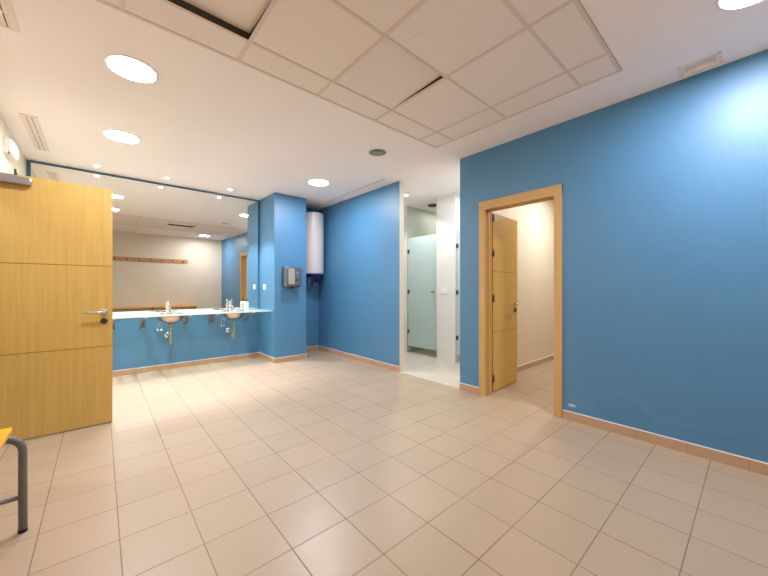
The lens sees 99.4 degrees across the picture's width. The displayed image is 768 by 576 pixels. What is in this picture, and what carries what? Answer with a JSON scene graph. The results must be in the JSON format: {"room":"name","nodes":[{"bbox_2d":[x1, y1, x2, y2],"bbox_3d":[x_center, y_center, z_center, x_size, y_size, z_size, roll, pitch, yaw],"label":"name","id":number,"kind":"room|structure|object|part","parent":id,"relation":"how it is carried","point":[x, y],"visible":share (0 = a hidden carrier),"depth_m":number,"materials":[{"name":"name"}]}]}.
{"room":"locker room","nodes":[
{"label":"locker room","id":0,"kind":"room"},
{"bbox_2d":[0,114,25,175],"bbox_3d":[-2.104,-0.215,1.317,0.120,2.830,6.690,0,0,-41],"label":"wall","id":1,"kind":"structure","parent":0,"point":[6,166],"depth_m":3.12,"materials":[{"name":"beige paint"}]},
{"bbox_2d":[3,135,18,162],"bbox_3d":[-3.510,-1.300,3.069,0.064,0.150,0.320,0,0,-41],"label":"emergency light","id":2,"kind":"object","parent":1,"relation":"attached to","point":[10,149],"visible":1,"depth_m":2.98,"materials":[{"name":"beige plastic"}]},
{"bbox_2d":[8,138,18,160],"bbox_3d":[-3.500,-1.300,3.078,0.038,0.135,0.300,0,0,-41],"label":"diffuser","id":3,"kind":"object","parent":2,"relation":"attached to","point":[13,151],"depth_m":3.01,"materials":[{"name":"white plastic"}]},
{"bbox_2d":[0,169,111,439],"bbox_3d":[-2.719,0.137,2.684,0.739,2.110,0.167,0,0,-41],"label":"door","id":4,"kind":"structure","parent":1,"relation":"in","point":[56,236],"depth_m":2.67,"materials":[{"name":"brown wood"}]},
{"bbox_3d":[-2.493,0.210,2.807,0.140,0.020,0.055,0,0,-41],"label":"lever","id":5,"kind":"part","parent":4,"relation":"part of","materials":[{"name":"silver metal"}]},
{"bbox_2d":[26,160,258,370],"bbox_3d":[-2.834,-0.215,5.197,4.120,2.830,0.120,0,0,-41],"label":"wall","id":6,"kind":"structure","parent":0,"point":[133,346],"depth_m":4.91,"materials":[{"name":"blue paint"}]},
{"bbox_2d":[31,163,257,314],"bbox_3d":[-3.204,-0.566,4.772,2.688,1.858,0.016,0,1,-41],"label":"mirror","id":7,"kind":"object","parent":6,"relation":"attached to","point":[191,250],"visible":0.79,"depth_m":4.85,"materials":[{"name":"silver mirror"}]},
{"bbox_2d":[112,352,258,376],"bbox_3d":[-3.213,1.160,4.780,2.760,0.080,0.012,0,0,-41],"label":"baseboard","id":8,"kind":"structure","parent":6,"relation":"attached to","point":[116,373],"depth_m":4.90,"materials":[{"name":"wood"}]},
{"bbox_2d":[112,309,271,330],"bbox_3d":[-3.040,0.475,4.580,2.758,0.220,0.540,0,0,-41],"label":"shelf","id":9,"kind":"object","parent":6,"relation":"attached to","point":[143,317],"visible":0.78,"depth_m":4.66,"materials":[{"name":"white glass"}]},
{"bbox_2d":[167,301,170,312],"bbox_3d":[-3.095,0.274,4.701,0.054,0.182,0.160,0,0,-41],"label":"tap","id":10,"kind":"object","parent":9,"relation":"on","point":[169,303],"visible":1,"depth_m":4.72,"materials":[{"name":"silver metal"}]},
{"bbox_2d":[156,313,184,345],"bbox_3d":[-3.041,0.588,4.628,0.352,0.456,0.465,0,0,-41],"label":"washbasin","id":11,"kind":"object","parent":9,"relation":"attached to","point":[170,320],"visible":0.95,"depth_m":4.56,"materials":[{"name":"white ceramic"}]},
{"bbox_3d":[-3.004,0.432,4.585,0.352,0.145,0.352,0,0,-41],"label":"bowl","id":12,"kind":"part","parent":11,"relation":"part of","materials":[{"name":"white ceramic"}]},
{"bbox_3d":[-3.039,0.372,4.579,2.758,0.014,0.536,0,0,-41],"label":"glass","id":13,"kind":"part","parent":9,"relation":"part of","materials":[{"name":"green"}]},
{"bbox_2d":[229,300,233,309],"bbox_3d":[-2.460,0.274,5.255,0.054,0.182,0.160,0,0,-41],"label":"tap","id":14,"kind":"object","parent":9,"relation":"on","point":[231,306],"visible":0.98,"depth_m":5.28,"materials":[{"name":"silver metal"}]},
{"bbox_2d":[220,310,245,338],"bbox_3d":[-2.408,0.588,5.180,0.352,0.456,0.465,0,0,-41],"label":"washbasin","id":15,"kind":"object","parent":9,"relation":"attached to","point":[231,316],"visible":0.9,"depth_m":5.12,"materials":[{"name":"white ceramic"}]},
{"bbox_3d":[-2.371,0.432,5.137,0.352,0.145,0.352,0,0,-41],"label":"bowl","id":16,"kind":"part","parent":15,"relation":"part of","materials":[{"name":"white ceramic"}]},
{"bbox_2d":[244,299,248,309],"bbox_3d":[-2.303,0.272,5.448,0.074,0.186,0.074,0,0,1],"label":"soap dispenser","id":17,"kind":"object","parent":9,"relation":"on","point":[246,304],"visible":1,"depth_m":5.42,"materials":[{"name":"white plastic"}]},
{"bbox_2d":[259,192,305,357],"bbox_3d":[-1.754,-0.215,5.629,0.555,2.830,0.650,0,0,-41],"label":"wall pillar","id":18,"kind":"structure","parent":0,"point":[282,217],"depth_m":5.39,"materials":[{"name":"blue paint"}]},
{"bbox_2d":[259,352,306,362],"bbox_3d":[-1.747,1.160,5.620,0.578,0.080,0.650,0,0,-41],"label":"baseboard","id":19,"kind":"structure","parent":18,"relation":"attached to","point":[300,356],"depth_m":5.38,"materials":[{"name":"wood"}]},
{"bbox_2d":[282,266,300,288],"bbox_3d":[-1.499,-0.167,5.317,0.276,0.358,0.156,0,0,-41],"label":"dryer","id":20,"kind":"object","parent":18,"relation":"attached to","point":[291,276],"visible":1,"depth_m":5.25,"materials":[{"name":"grey plastic"}]},
{"bbox_2d":[306,207,318,346],"bbox_3d":[-1.515,-0.215,6.206,0.565,2.830,0.095,0,0,-41],"label":"wall","id":21,"kind":"structure","parent":0,"point":[312,296],"depth_m":6.26,"materials":[{"name":"blue paint"}]},
{"bbox_2d":[306,345,318,350],"bbox_3d":[-1.476,1.160,6.170,0.554,0.080,0.012,0,0,-41],"label":"baseboard","id":22,"kind":"structure","parent":21,"relation":"attached to","point":[310,348],"depth_m":6.25,"materials":[{"name":"wood"}]},
{"bbox_2d":[306,212,323,290],"bbox_3d":[-1.319,-0.657,6.031,0.388,1.445,0.424,0,0,-41],"label":"water heater","id":23,"kind":"object","parent":21,"relation":"attached to","point":[314,221],"visible":0.77,"depth_m":5.84,"materials":[{"name":"white metal"}]},
{"bbox_2d":[0,349,767,575],"bbox_3d":[0.472,1.250,3.643,9.900,0.101,6.810,0,0,-41],"label":"floor","id":24,"kind":"structure","parent":0,"point":[323,463],"depth_m":1.96,"materials":[{"name":"beige tile"}]},
{"bbox_2d":[0,427,27,533],"bbox_3d":[-1.450,0.944,0.958,0.386,0.512,1.500,0,0,-41],"label":"bench","id":25,"kind":"object","parent":24,"relation":"on","point":[5,438],"visible":1,"depth_m":1.59,"materials":[{"name":"grey paint"}]},
{"bbox_2d":[437,193,459,362],"bbox_3d":[1.470,-0.215,5.770,1.200,2.830,0.385,0,0,-41],"label":"pier","id":26,"kind":"object","parent":24,"relation":"on","point":[448,206],"visible":0.21,"depth_m":5.35,"materials":[{"name":"white tile"}]},
{"bbox_2d":[441,289,446,293],"bbox_3d":[0.994,0.055,5.392,0.014,0.086,0.110,0,0,-41],"label":"light switch","id":27,"kind":"object","parent":26,"relation":"attached to","point":[443,291],"visible":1,"depth_m":5.39,"materials":[{"name":"white plastic"}]},
{"bbox_2d":[456,230,459,354],"bbox_3d":[1.413,0.072,4.968,0.024,1.995,0.790,0,0,-41],"label":"door","id":28,"kind":"structure","parent":26,"relation":"attached to","point":[458,231],"depth_m":5.21,"materials":[{"name":"clear glass"}]},
{"bbox_2d":[0,0,767,212],"bbox_3d":[0.472,-1.590,3.643,9.900,0.120,6.810,0,0,-41],"label":"ceiling","id":29,"kind":"structure","parent":0,"point":[210,121],"depth_m":2.73,"materials":[{"name":"paint"}]},
{"bbox_2d":[0,0,19,32],"bbox_3d":[-1.941,-1.543,1.525,0.200,0.037,0.950,0,0,-41],"label":"ceiling vent","id":30,"kind":"object","parent":29,"relation":"in","point":[7,14],"visible":1,"depth_m":1.84,"materials":[{"name":"beige metal"}]},
{"bbox_2d":[19,113,49,151],"bbox_3d":[-3.471,-1.543,3.249,0.110,0.037,0.970,0,0,-41],"label":"ceiling vent","id":31,"kind":"object","parent":29,"relation":"in","point":[31,123],"visible":1,"depth_m":3.17,"materials":[{"name":"beige metal"}]},
{"bbox_2d":[102,129,140,143],"bbox_3d":[-2.644,-1.571,3.287,0.308,0.099,0.308,0,0,-41],"label":"recessed light","id":32,"kind":"object","parent":29,"relation":"in","point":[118,135],"visible":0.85,"depth_m":3.27,"materials":[{"name":"white plastic"}]},
{"bbox_2d":[103,53,158,82],"bbox_3d":[-1.758,-1.571,2.275,0.308,0.099,0.308,0,0,-41],"label":"recessed light","id":33,"kind":"object","parent":29,"relation":"in","point":[126,66],"visible":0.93,"depth_m":2.26,"materials":[{"name":"white plastic"}]},
{"bbox_2d":[308,179,328,185],"bbox_3d":[-0.947,-1.571,4.714,0.308,0.099,0.308,0,0,-41],"label":"recessed light","id":34,"kind":"object","parent":29,"relation":"in","point":[317,182],"visible":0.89,"depth_m":4.70,"materials":[{"name":"white plastic"}]},
{"bbox_2d":[325,179,384,201],"bbox_3d":[-0.524,-1.540,5.182,0.026,0.025,1.620,0,0,-41],"label":"ceiling vent","id":35,"kind":"object","parent":29,"relation":"in","point":[382,179],"visible":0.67,"depth_m":5.05,"materials":[{"name":"beige"}]},
{"bbox_2d":[95,0,621,147],"bbox_3d":[-0.024,-1.550,1.926,3.039,0.049,1.689,0,0,-41],"label":"grid","id":36,"kind":"object","parent":29,"relation":"attached to","point":[182,5],"visible":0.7,"depth_m":2.07,"materials":[{"name":"beige metal"}]},
{"bbox_2d":[103,0,118,6],"bbox_3d":[-1.507,-1.536,1.591,0.352,0.012,0.232,0,0,-41],"label":"tile","id":37,"kind":"structure","parent":36,"relation":"in","point":[113,2],"depth_m":1.74,"materials":[{"name":"beige tile"}]},
{"bbox_2d":[125,0,246,58],"bbox_3d":[-1.142,-1.536,1.910,0.602,0.012,0.232,0,0,-41],"label":"tile","id":38,"kind":"structure","parent":36,"relation":"in","point":[165,15],"depth_m":1.90,"materials":[{"name":"beige tile"}]},
{"bbox_2d":[183,0,271,32],"bbox_3d":[-0.870,-1.558,1.599,0.602,0.055,0.576,0,0,-41],"label":"tile","id":39,"kind":"structure","parent":36,"relation":"in","point":[242,14],"depth_m":1.83,"materials":[{"name":"beige tile"}]},
{"bbox_2d":[241,44,329,93],"bbox_3d":[-0.686,-1.536,2.308,0.592,0.012,0.232,0,0,-41],"label":"tile","id":40,"kind":"structure","parent":36,"relation":"in","point":[254,56],"depth_m":2.28,"materials":[{"name":"beige tile"}]},
{"bbox_2d":[253,0,380,79],"bbox_3d":[-0.415,-1.536,1.997,0.592,0.012,0.577,0,0,-41],"label":"tile","id":41,"kind":"structure","parent":36,"relation":"in","point":[319,36],"depth_m":1.98,"materials":[{"name":"beige tile"}]},
{"bbox_2d":[320,84,388,119],"bbox_3d":[-0.237,-1.536,2.699,0.582,0.012,0.232,0,0,-41],"label":"tile","id":42,"kind":"structure","parent":36,"relation":"in","point":[339,95],"depth_m":2.69,"materials":[{"name":"beige tile"}]},
{"bbox_2d":[335,0,420,32],"bbox_3d":[-0.025,-1.536,1.550,0.592,0.012,0.592,0,0,-41],"label":"tile","id":43,"kind":"structure","parent":36,"relation":"in","point":[382,15],"depth_m":1.79,"materials":[{"name":"beige tile"}]},
{"bbox_2d":[336,39,440,108],"bbox_3d":[0.034,-1.552,2.388,0.582,0.044,0.577,0,0,-41],"label":"tile","id":44,"kind":"structure","parent":36,"relation":"in","point":[387,75],"depth_m":2.38,"materials":[{"name":"beige tile"}]},
{"bbox_2d":[377,112,433,138],"bbox_3d":[0.211,-1.536,3.090,0.592,0.012,0.232,0,0,-41],"label":"tile","id":45,"kind":"structure","parent":36,"relation":"in","point":[393,120],"depth_m":3.06,"materials":[{"name":"beige tile"}]},
{"bbox_2d":[421,133,450,146],"bbox_3d":[0.541,-1.536,3.377,0.267,0.012,0.232,0,0,-41],"label":"tile","id":46,"kind":"structure","parent":36,"relation":"in","point":[436,139],"depth_m":3.38,"materials":[{"name":"beige tile"}]},
{"bbox_2d":[394,79,487,131],"bbox_3d":[0.482,-1.536,2.779,0.592,0.012,0.577,0,0,-41],"label":"tile","id":47,"kind":"structure","parent":36,"relation":"in","point":[444,104],"depth_m":2.76,"materials":[{"name":"beige tile"}]},
{"bbox_2d":[388,0,524,75],"bbox_3d":[0.423,-1.535,1.941,0.582,0.013,0.592,0,0,-41],"label":"tile","id":48,"kind":"structure","parent":36,"relation":"in","point":[446,35],"depth_m":1.93,"materials":[{"name":"beige tile"}]},
{"bbox_2d":[438,109,502,138],"bbox_3d":[0.812,-1.536,3.067,0.267,0.012,0.577,0,0,-41],"label":"tile","id":49,"kind":"structure","parent":36,"relation":"in","point":[489,116],"depth_m":3.05,"materials":[{"name":"beige tile"}]},
{"bbox_2d":[448,30,563,105],"bbox_3d":[0.872,-1.536,2.333,0.592,0.012,0.592,0,0,-41],"label":"tile","id":50,"kind":"structure","parent":36,"relation":"in","point":[521,63],"depth_m":2.29,"materials":[{"name":"beige tile"}]},
{"bbox_2d":[493,74,577,116],"bbox_3d":[1.201,-1.536,2.620,0.267,0.012,0.592,0,0,-41],"label":"tile","id":51,"kind":"structure","parent":36,"relation":"in","point":[562,84],"depth_m":2.59,"materials":[{"name":"beige tile"}]},
{"bbox_2d":[507,0,568,24],"bbox_3d":[0.706,-1.536,1.617,0.582,0.012,0.252,0,0,-41],"label":"tile","id":52,"kind":"structure","parent":36,"relation":"in","point":[530,11],"depth_m":1.77,"materials":[{"name":"beige tile"}]},
{"bbox_2d":[531,2,604,69],"bbox_3d":[1.154,-1.536,2.008,0.592,0.012,0.252,0,0,-41],"label":"tile","id":53,"kind":"structure","parent":36,"relation":"in","point":[567,35],"depth_m":1.99,"materials":[{"name":"beige tile"}]},
{"bbox_2d":[570,55,616,85],"bbox_3d":[1.484,-1.536,2.296,0.267,0.012,0.252,0,0,-41],"label":"tile","id":54,"kind":"structure","parent":36,"relation":"in","point":[603,66],"depth_m":2.29,"materials":[{"name":"beige tile"}]},
{"bbox_2d":[368,148,386,156],"bbox_3d":[-0.072,-1.571,3.666,0.220,0.099,0.220,0,0,-41],"label":"ceiling vent","id":55,"kind":"object","parent":29,"relation":"in","point":[377,152],"visible":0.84,"depth_m":3.73,"materials":[{"name":"grey plastic"}]},
{"bbox_2d":[677,51,723,77],"bbox_3d":[2.167,-1.549,2.233,0.158,0.055,0.216,0,0,-41],"label":"ceiling vent","id":56,"kind":"object","parent":29,"relation":"in","point":[713,56],"visible":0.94,"depth_m":2.23,"materials":[{"name":"beige metal"}]},
{"bbox_2d":[715,0,762,9],"bbox_3d":[1.887,-1.571,1.639,0.308,0.099,0.308,0,0,-41],"label":"recessed light","id":57,"kind":"object","parent":29,"relation":"in","point":[720,4],"visible":1,"depth_m":1.75,"materials":[{"name":"white plastic"}]},
{"bbox_2d":[720,0,758,7],"bbox_3d":[1.887,-1.525,1.639,0.273,0.003,0.273,0,0,-41],"label":"diffuser","id":58,"kind":"object","parent":57,"relation":"attached to","point":[723,3],"depth_m":1.75,"materials":[{"name":"white plastic"}]},
{"bbox_2d":[404,206,436,351],"bbox_3d":[0.405,-0.215,6.991,1.200,2.830,1.435,0,0,-41],"label":"wall","id":59,"kind":"structure","parent":0,"point":[418,222],"depth_m":6.14,"materials":[{"name":"white tile"}]},
{"bbox_2d":[407,234,436,350],"bbox_3d":[0.660,0.072,5.810,0.044,1.995,0.720,0,0,-40],"label":"door","id":60,"kind":"structure","parent":59,"relation":"in","point":[422,250],"depth_m":5.79,"materials":[{"name":"clear glass"}]},
{"bbox_2d":[492,200,553,371],"bbox_3d":[2.660,-0.215,5.348,4.360,2.830,0.076,0,0,-41],"label":"wall","id":61,"kind":"structure","parent":0,"point":[535,222],"depth_m":5.01,"materials":[{"name":"beige paint"}]},
{"bbox_2d":[319,49,767,462],"bbox_3d":[0.872,-0.215,3.991,0.120,2.830,6.570,0,0,-41],"label":"wall","id":62,"kind":"structure","parent":0,"point":[665,188],"depth_m":2.57,"materials":[{"name":"blue paint"}]},
{"bbox_2d":[319,346,399,371],"bbox_3d":[-0.525,1.160,5.493,0.012,0.080,2.259,0,0,-41],"label":"baseboard","id":63,"kind":"structure","parent":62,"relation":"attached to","point":[333,351],"depth_m":5.28,"materials":[{"name":"wood"}]},
{"bbox_2d":[492,213,519,391],"bbox_3d":[1.472,0.165,3.932,0.690,2.050,0.103,0,0,-44],"label":"door","id":64,"kind":"structure","parent":62,"relation":"in","point":[504,229],"depth_m":3.93,"materials":[{"name":"brown wood"}]},
{"bbox_2d":[479,184,561,417],"bbox_3d":[1.407,0.120,3.376,0.154,2.160,0.871,0,0,-41],"label":"door frame","id":65,"kind":"structure","parent":62,"relation":"attached to","point":[486,208],"depth_m":3.56,"materials":[{"name":"brown wood"}]},
{"bbox_2d":[459,382,767,475],"bbox_3d":[1.940,1.160,2.667,0.012,0.080,3.170,0,0,-41],"label":"baseboard","id":66,"kind":"structure","parent":62,"relation":"attached to","point":[745,463],"depth_m":2.44,"materials":[{"name":"wood"}]}
]}

